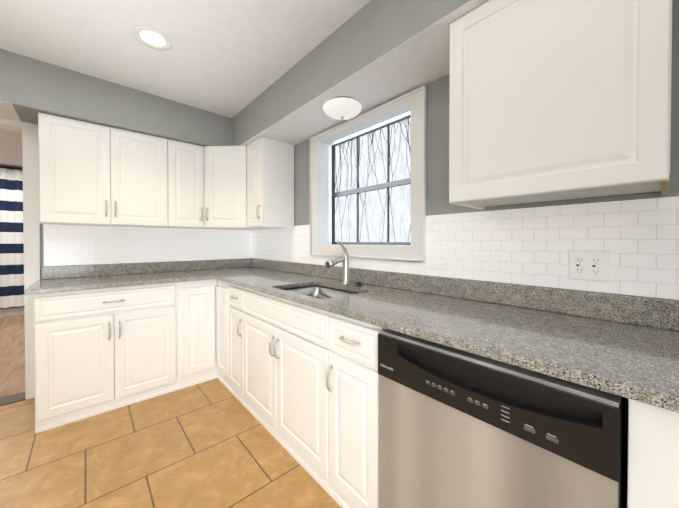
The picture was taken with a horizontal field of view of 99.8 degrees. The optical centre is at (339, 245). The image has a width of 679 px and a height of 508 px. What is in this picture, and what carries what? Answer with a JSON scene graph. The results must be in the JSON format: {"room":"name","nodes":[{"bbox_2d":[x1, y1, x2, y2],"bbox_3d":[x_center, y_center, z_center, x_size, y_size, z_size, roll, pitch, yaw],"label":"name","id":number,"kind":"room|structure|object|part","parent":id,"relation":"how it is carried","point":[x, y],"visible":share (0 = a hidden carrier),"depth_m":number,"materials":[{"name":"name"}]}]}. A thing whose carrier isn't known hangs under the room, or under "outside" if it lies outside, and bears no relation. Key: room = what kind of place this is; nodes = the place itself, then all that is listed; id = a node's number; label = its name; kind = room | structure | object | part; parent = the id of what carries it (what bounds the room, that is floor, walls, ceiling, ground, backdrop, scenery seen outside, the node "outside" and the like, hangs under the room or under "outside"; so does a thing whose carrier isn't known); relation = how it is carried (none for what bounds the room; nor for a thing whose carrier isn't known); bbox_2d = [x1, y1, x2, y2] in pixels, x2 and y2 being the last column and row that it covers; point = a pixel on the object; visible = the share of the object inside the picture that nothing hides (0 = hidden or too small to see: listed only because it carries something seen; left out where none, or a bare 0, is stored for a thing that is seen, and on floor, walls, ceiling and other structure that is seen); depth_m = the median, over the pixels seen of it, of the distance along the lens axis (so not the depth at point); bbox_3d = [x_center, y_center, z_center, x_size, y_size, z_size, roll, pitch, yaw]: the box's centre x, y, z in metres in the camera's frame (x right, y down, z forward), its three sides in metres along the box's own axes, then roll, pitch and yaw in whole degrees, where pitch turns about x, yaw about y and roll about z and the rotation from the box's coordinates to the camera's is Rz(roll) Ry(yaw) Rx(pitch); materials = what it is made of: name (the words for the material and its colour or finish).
{"room":"kitchen","nodes":[
{"label":"kitchen","id":0,"kind":"room"},
{"bbox_2d":[0,166,23,316],"bbox_3d":[-5.237,-0.066,4.983,5.000,2.440,0.270,-1,1,-42],"label":"wall","id":1,"kind":"structure","parent":0,"point":[11,312],"depth_m":4.69,"materials":[{"name":"white paint"}]},
{"bbox_2d":[0,314,24,396],"bbox_3d":[-3.968,1.220,3.564,5.000,0.100,4.100,-1,1,-42],"label":"floor","id":2,"kind":"structure","parent":0,"point":[12,355],"depth_m":3.05,"materials":[{"name":"brown wood"}]},
{"bbox_2d":[40,223,248,279],"bbox_3d":[-2.356,-0.066,2.332,4.000,2.500,0.140,-1,1,-42],"label":"wall","id":3,"kind":"structure","parent":0,"point":[41,248],"depth_m":2.25,"materials":[{"name":"grey paint"}]},
{"bbox_2d":[0,392,25,405],"bbox_3d":[-2.792,1.185,1.958,0.886,0.007,0.162,-1,1,-42],"label":"trim","id":4,"kind":"structure","parent":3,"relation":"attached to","point":[10,399],"depth_m":2.20,"materials":[{"name":"brown wood"}]},
{"bbox_2d":[0,117,40,399],"bbox_3d":[-2.786,0.127,1.940,1.060,2.124,0.160,-1,1,-42],"label":"door frame","id":5,"kind":"structure","parent":3,"relation":"attached to","point":[31,223],"depth_m":2.20,"materials":[{"name":"white wood"}]},
{"bbox_2d":[38,112,203,228],"bbox_3d":[-1.795,-0.550,2.471,1.090,0.776,0.367,-1,1,-42],"label":"upper cabinet","id":6,"kind":"object","parent":3,"relation":"attached to","point":[91,174],"visible":1,"depth_m":2.28,"materials":[{"name":"white paint"}]},
{"bbox_2d":[43,225,251,265],"bbox_3d":[-1.686,-0.011,2.826,1.726,0.345,0.008,-1,1,-42],"label":"tile backsplash","id":7,"kind":"structure","parent":3,"relation":"attached to","point":[65,245],"depth_m":2.66,"materials":[{"name":"white tile"}]},
{"bbox_2d":[115,249,124,261],"bbox_3d":[-1.969,0.090,2.565,0.072,0.117,0.009,-1,1,-42],"label":"outlet","id":8,"kind":"object","parent":7,"relation":"attached to","point":[119,255],"visible":1,"depth_m":2.56,"materials":[{"name":"white plastic"}]},
{"bbox_2d":[199,145,270,230],"bbox_3d":[-1.065,-0.556,2.942,0.631,0.776,0.629,-1,1,-42],"label":"upper cabinet","id":9,"kind":"object","parent":3,"relation":"attached to","point":[225,187],"visible":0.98,"depth_m":2.70,"materials":[{"name":"white paint"}]},
{"bbox_2d":[0,378,340,507],"bbox_3d":[-0.851,1.253,0.647,3.400,0.100,4.400,-1,1,-42],"label":"floor","id":10,"kind":"structure","parent":0,"point":[213,443],"depth_m":1.58,"materials":[{"name":"brown tile"}]},
{"bbox_2d":[24,261,211,432],"bbox_3d":[-1.729,0.677,2.366,1.110,1.013,0.646,-1,1,-42],"label":"base cabinet","id":11,"kind":"object","parent":10,"relation":"on","point":[108,337],"depth_m":2.11,"materials":[{"name":"white paint"}]},
{"bbox_2d":[199,241,678,507],"bbox_3d":[-0.004,0.583,1.749,0.656,1.215,3.856,-1,1,-42],"label":"base cabinet","id":12,"kind":"object","parent":10,"relation":"on","point":[285,353],"depth_m":1.25,"materials":[{"name":"white paint"}]},
{"bbox_2d":[24,258,678,412],"bbox_3d":[-0.420,0.245,1.377,1.768,0.130,3.858,-1,1,-42],"label":"countertop","id":13,"kind":"structure","parent":12,"relation":"on","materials":[{"name":"grey stone"}]},
{"bbox_2d":[282,285,357,298],"bbox_3d":[-0.131,0.403,1.820,0.457,0.194,0.645,-1,1,-42],"label":"sink","id":14,"kind":"object","parent":13,"relation":"in","point":[317,291],"depth_m":2.06,"materials":[{"name":"grey metal"}]},
{"bbox_2d":[378,329,627,507],"bbox_3d":[0.602,0.763,1.061,0.629,0.872,0.664,-1,1,-42],"label":"stainless steel dishwasher","id":15,"kind":"object","parent":10,"relation":"on","point":[458,428],"visible":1,"depth_m":0.81,"materials":[{"name":"silver metal"}]},
{"bbox_2d":[0,0,370,167],"bbox_3d":[-2.410,-1.349,1.776,5.000,0.200,8.800,-1,1,-42],"label":"ceiling","id":16,"kind":"structure","parent":0,"point":[230,58],"depth_m":1.77,"materials":[{"name":"white paint"}]},
{"bbox_2d":[132,25,172,50],"bbox_3d":[-1.137,-1.256,1.742,0.210,0.006,0.210,-1,1,-42],"label":"recessed light","id":17,"kind":"object","parent":16,"relation":"in","point":[151,37],"visible":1,"depth_m":1.73,"materials":[{"name":"white"}]},
{"bbox_2d":[0,0,488,146],"bbox_3d":[-0.851,-1.108,0.621,3.400,0.377,4.400,-1,1,-42],"label":"soffit","id":18,"kind":"object","parent":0,"point":[370,55],"depth_m":1.81,"materials":[{"name":"grey paint"}]},
{"bbox_2d":[323,97,361,119],"bbox_3d":[0.019,-0.880,1.881,0.256,0.107,0.256,-1,1,-42],"label":"dome ceiling light","id":19,"kind":"object","parent":18,"relation":"attached to","point":[342,108],"visible":1,"depth_m":1.81,"materials":[{"name":"white glass"}]},
{"bbox_2d":[254,0,678,300],"bbox_3d":[0.634,-0.029,1.747,0.300,2.440,4.700,-1,1,-42],"label":"wall","id":20,"kind":"structure","parent":0,"point":[437,174],"depth_m":1.58,"materials":[{"name":"grey paint"}]},
{"bbox_2d":[247,137,293,228],"bbox_3d":[-0.660,-0.553,2.685,0.367,0.776,0.289,-1,1,-42],"label":"upper cabinet","id":21,"kind":"object","parent":20,"relation":"attached to","point":[270,183],"visible":1,"depth_m":2.58,"materials":[{"name":"white paint"}]},
{"bbox_2d":[310,86,426,262],"bbox_3d":[0.190,-0.414,2.129,0.203,1.021,1.127,-1,1,-42],"label":"window","id":22,"kind":"structure","parent":20,"relation":"in","point":[368,185],"depth_m":2.13,"materials":[{"name":"white wood"}]},
{"bbox_3d":[0.247,-0.439,2.181,0.038,0.871,0.932,-1,1,-42],"label":"sash frame","id":23,"kind":"part","parent":22,"relation":"part of","materials":[{"name":"black metal"}]},
{"label":"glass pane","id":24,"kind":"part","parent":22,"relation":"part of","materials":[{"name":"clear glass"}]},
{"bbox_2d":[252,196,678,299],"bbox_3d":[0.049,-0.004,2.175,0.008,0.345,3.285,-1,1,-42],"label":"tile backsplash","id":25,"kind":"structure","parent":20,"relation":"attached to","point":[638,239],"depth_m":1.22,"materials":[{"name":"white tile"}]},
{"bbox_2d":[427,249,446,270],"bbox_3d":[0.541,0.081,1.600,0.017,0.117,0.118,-1,1,-42],"label":"toggle light switch","id":26,"kind":"object","parent":25,"relation":"attached to","point":[436,259],"visible":1,"depth_m":1.60,"materials":[{"name":"white plastic"}]},
{"bbox_2d":[568,250,608,281],"bbox_3d":[0.972,0.080,1.119,0.010,0.120,0.122,-1,1,-42],"label":"outlet","id":27,"kind":"object","parent":25,"relation":"attached to","point":[588,265],"visible":1,"depth_m":1.12,"materials":[{"name":"white plastic"}]},
{"bbox_2d":[449,0,671,208],"bbox_3d":[0.783,-0.548,1.079,0.335,0.749,0.610,-1,1,-42],"label":"upper cabinet","id":28,"kind":"object","parent":20,"relation":"attached to","point":[552,100],"visible":1,"depth_m":0.93,"materials":[{"name":"white paint"}]},
{"bbox_3d":[-3.968,-0.049,3.550,5.500,2.440,4.100,-1,1,-42],"label":"wall","id":29,"kind":"structure","parent":0,"visible":0},
{"bbox_2d":[0,166,23,308],"bbox_3d":[-5.265,-0.117,4.637,1.900,2.270,0.081,-1,1,-42],"label":"striped curtain","id":30,"kind":"object","parent":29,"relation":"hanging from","point":[11,248],"visible":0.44,"depth_m":4.63,"materials":[{"name":"blue fabric"}]}
]}

